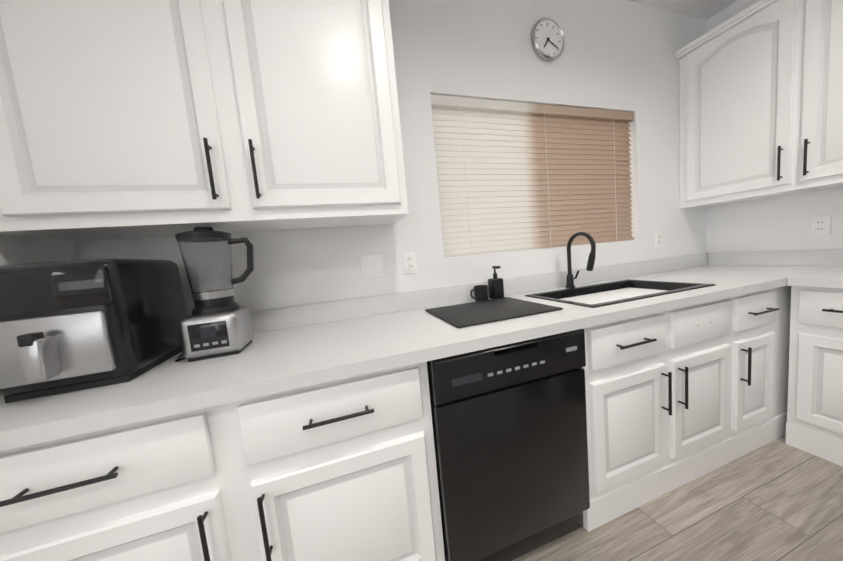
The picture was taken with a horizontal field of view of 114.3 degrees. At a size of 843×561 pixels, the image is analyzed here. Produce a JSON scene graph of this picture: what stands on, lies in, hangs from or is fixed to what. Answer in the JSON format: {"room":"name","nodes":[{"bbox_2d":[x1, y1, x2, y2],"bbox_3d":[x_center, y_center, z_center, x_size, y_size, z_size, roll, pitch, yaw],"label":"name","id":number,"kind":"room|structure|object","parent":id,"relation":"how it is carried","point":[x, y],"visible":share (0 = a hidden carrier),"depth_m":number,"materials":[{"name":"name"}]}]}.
{"room":"kitchen","nodes":[
{"label":"kitchen","id":0,"kind":"room"},
{"bbox_2d":[0,234,78,264],"bbox_3d":[-1.295,-0.112,0.622,0.180,2.740,0.860,-7,5,-17],"label":"wall","id":1,"kind":"structure","parent":0,"point":[19,250],"depth_m":0.90,"materials":[{"name":"white paint"}]},
{"bbox_2d":[75,0,706,315],"bbox_3d":[0.421,-0.365,1.676,4.110,2.740,0.160,-7,5,-17],"label":"wall","id":2,"kind":"structure","parent":0,"point":[617,55],"depth_m":1.53,"materials":[{"name":"white paint"}]},
{"bbox_2d":[0,0,259,240],"bbox_3d":[-1.023,-0.724,0.945,0.655,1.096,0.326,-7,5,-17],"label":"upper cabinet","id":3,"kind":"object","parent":2,"relation":"attached to","point":[121,119],"depth_m":0.82,"materials":[{"name":"white paint"}]},
{"bbox_2d":[216,0,408,230],"bbox_3d":[-0.429,-0.795,1.126,0.595,1.096,0.326,-7,5,-17],"label":"upper cabinet","id":4,"kind":"object","parent":2,"relation":"attached to","point":[313,98],"depth_m":0.98,"materials":[{"name":"white paint"}]},
{"bbox_2d":[360,255,383,278],"bbox_3d":[-0.253,-0.071,1.395,0.115,0.114,0.008,-7,5,-17],"label":"light switch","id":5,"kind":"object","parent":2,"relation":"attached to","point":[372,266],"visible":1,"depth_m":1.39,"materials":[{"name":"white plastic"}]},
{"bbox_2d":[402,252,416,273],"bbox_3d":[-0.062,-0.094,1.453,0.070,0.114,0.008,-7,5,-17],"label":"electrical outlet","id":6,"kind":"object","parent":2,"relation":"attached to","point":[409,262],"visible":1,"depth_m":1.45,"materials":[{"name":"white plastic"}]},
{"bbox_2d":[251,253,707,332],"bbox_3d":[0.495,0.041,1.627,3.764,0.100,0.019,-7,5,-17],"label":"backsplash","id":7,"kind":"structure","parent":2,"relation":"attached to","point":[285,317],"depth_m":1.46,"materials":[{"name":"white stone"}]},
{"bbox_2d":[531,18,563,60],"bbox_3d":[0.751,-1.428,1.612,0.224,0.224,0.028,-7,5,-17],"label":"clock","id":8,"kind":"object","parent":2,"relation":"attached to","point":[547,39],"visible":1,"depth_m":1.61,"materials":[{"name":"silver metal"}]},
{"bbox_2d":[654,232,661,247],"bbox_3d":[1.745,-0.300,2.003,0.070,0.114,0.008,-7,5,-17],"label":"electrical outlet","id":9,"kind":"object","parent":2,"relation":"attached to","point":[658,239],"visible":1,"depth_m":2.00,"materials":[{"name":"white plastic"}]},
{"bbox_2d":[512,435,842,560],"bbox_3d":[-0.709,1.553,-2.522,9.600,0.100,8.000,-7,5,-17],"label":"floor","id":10,"kind":"structure","parent":0,"point":[778,499],"depth_m":1.12,"materials":[{"name":"brown wood"}]},
{"bbox_2d":[0,361,444,560],"bbox_3d":[-0.594,0.727,1.018,1.184,0.874,0.616,-7,5,-17],"label":"base cabinet","id":11,"kind":"object","parent":10,"relation":"on","point":[298,433],"depth_m":0.73,"materials":[{"name":"white paint"}]},
{"bbox_2d":[0,265,842,452],"bbox_3d":[0.593,0.128,1.339,3.764,0.041,0.637,-7,5,-17],"label":"countertop","id":12,"kind":"structure","parent":11,"relation":"on","point":[275,361],"depth_m":0.82,"materials":[{"name":"white stone"}]},
{"bbox_2d":[0,258,186,402],"bbox_3d":[-1.013,0.120,0.850,0.295,0.355,0.421,-7,5,-17],"label":"air fryer","id":13,"kind":"object","parent":12,"relation":"on","point":[70,326],"visible":0.96,"depth_m":0.72,"materials":[{"name":"black plastic"}]},
{"bbox_2d":[175,227,253,361],"bbox_3d":[-0.752,0.034,1.001,0.284,0.451,0.223,-7,5,-17],"label":"blender","id":14,"kind":"object","parent":12,"relation":"on","point":[217,323],"visible":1,"depth_m":0.92,"materials":[{"name":"silver metal"}]},
{"bbox_2d":[470,285,487,301],"bbox_3d":[0.318,0.074,1.514,0.105,0.085,0.076,-7,5,-17],"label":"cup","id":15,"kind":"object","parent":12,"relation":"on","point":[480,292],"visible":0.85,"depth_m":1.49,"materials":[{"name":"black ceramic"}]},
{"bbox_2d":[425,297,562,327],"bbox_3d":[0.309,0.136,1.273,0.490,0.008,0.400,-7,5,-17],"label":"drying mat","id":16,"kind":"object","parent":12,"relation":"on","point":[478,313],"visible":1,"depth_m":1.21,"materials":[{"name":"black silicone rubber"}]},
{"bbox_2d":[488,266,503,298],"bbox_3d":[0.423,0.011,1.540,0.064,0.186,0.077,-7,5,-17],"label":"soap dispenser","id":17,"kind":"object","parent":12,"relation":"on","point":[495,286],"visible":0.96,"depth_m":1.52,"materials":[{"name":"black plastic"}]},
{"bbox_2d":[565,232,595,287],"bbox_3d":[0.957,-0.121,1.617,0.093,0.336,0.208,-7,5,-17],"label":"faucet","id":18,"kind":"object","parent":12,"relation":"on","point":[589,267],"visible":0.98,"depth_m":1.63,"materials":[{"name":"black metal"}]},
{"bbox_2d":[427,329,589,560],"bbox_3d":[0.276,0.629,1.247,0.610,0.865,0.590,-7,5,-17],"label":"dishwasher","id":19,"kind":"object","parent":10,"relation":"on","point":[509,422],"visible":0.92,"depth_m":0.95,"materials":[{"name":"black metal"}]},
{"bbox_2d":[500,277,739,531],"bbox_3d":[1.008,0.513,1.504,0.943,0.920,0.616,-7,5,-17],"label":"base cabinet","id":20,"kind":"object","parent":10,"relation":"on","point":[662,389],"depth_m":1.21,"materials":[{"name":"white paint"}]},
{"bbox_2d":[624,269,783,456],"bbox_3d":[1.623,0.440,1.690,0.350,0.920,0.616,-7,5,-17],"label":"base cabinet","id":21,"kind":"object","parent":10,"relation":"on","point":[761,314],"depth_m":1.43,"materials":[{"name":"white paint"}]},
{"bbox_2d":[656,261,842,436],"bbox_3d":[2.104,0.383,1.836,0.662,0.920,0.616,-7,5,-17],"label":"base cabinet","id":22,"kind":"object","parent":10,"relation":"on","point":[789,268],"depth_m":1.62,"materials":[{"name":"white paint"}]},
{"bbox_2d":[785,267,842,466],"bbox_3d":[2.265,0.368,1.319,0.652,1.014,0.415,-7,5,-17],"label":"base cabinet","id":23,"kind":"object","parent":10,"relation":"on","point":[814,424],"visible":1,"depth_m":1.35,"materials":[{"name":"white paint"}]},
{"bbox_2d":[627,0,736,19],"bbox_3d":[-0.967,-1.263,-2.779,9.600,0.100,8.000,-7,5,-17],"label":"ceiling","id":24,"kind":"structure","parent":0,"point":[704,9],"depth_m":1.88,"materials":[{"name":"white paint"}]},
{"bbox_2d":[706,0,842,252],"bbox_3d":[2.787,-0.491,0.679,0.160,2.740,3.128,-7,5,-17],"label":"wall","id":25,"kind":"structure","parent":0,"point":[778,223],"depth_m":1.83,"materials":[{"name":"white paint"}]},
{"bbox_2d":[675,0,842,207],"bbox_3d":[2.196,-1.074,1.544,0.326,1.096,1.055,-7,5,-17],"label":"upper cabinet","id":26,"kind":"object","parent":25,"relation":"attached to","point":[761,96],"depth_m":1.60,"materials":[{"name":"white paint"}]},
{"bbox_2d":[708,249,842,260],"bbox_3d":[2.370,-0.153,1.864,0.019,0.100,0.617,-7,5,-17],"label":"backsplash","id":27,"kind":"structure","parent":25,"relation":"attached to","point":[817,254],"depth_m":1.79,"materials":[{"name":"white stone"}]},
{"bbox_2d":[811,216,830,235],"bbox_3d":[2.422,-0.329,1.650,0.008,0.114,0.070,-7,5,-17],"label":"electrical outlet","id":28,"kind":"object","parent":25,"relation":"attached to","point":[820,226],"visible":1,"depth_m":1.65,"materials":[{"name":"white plastic"}]},
{"bbox_3d":[0.767,-0.650,1.795,1.498,0.878,0.040,-7,5,-17],"label":"window","id":29,"kind":"structure","parent":0,"visible":0},
{"bbox_2d":[430,94,633,257],"bbox_3d":[0.787,-0.646,1.728,1.492,0.874,0.053,-7,5,-17],"label":"window blind","id":30,"kind":"object","parent":29,"relation":"attached to","point":[515,176],"visible":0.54,"depth_m":1.68,"materials":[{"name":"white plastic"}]}
]}

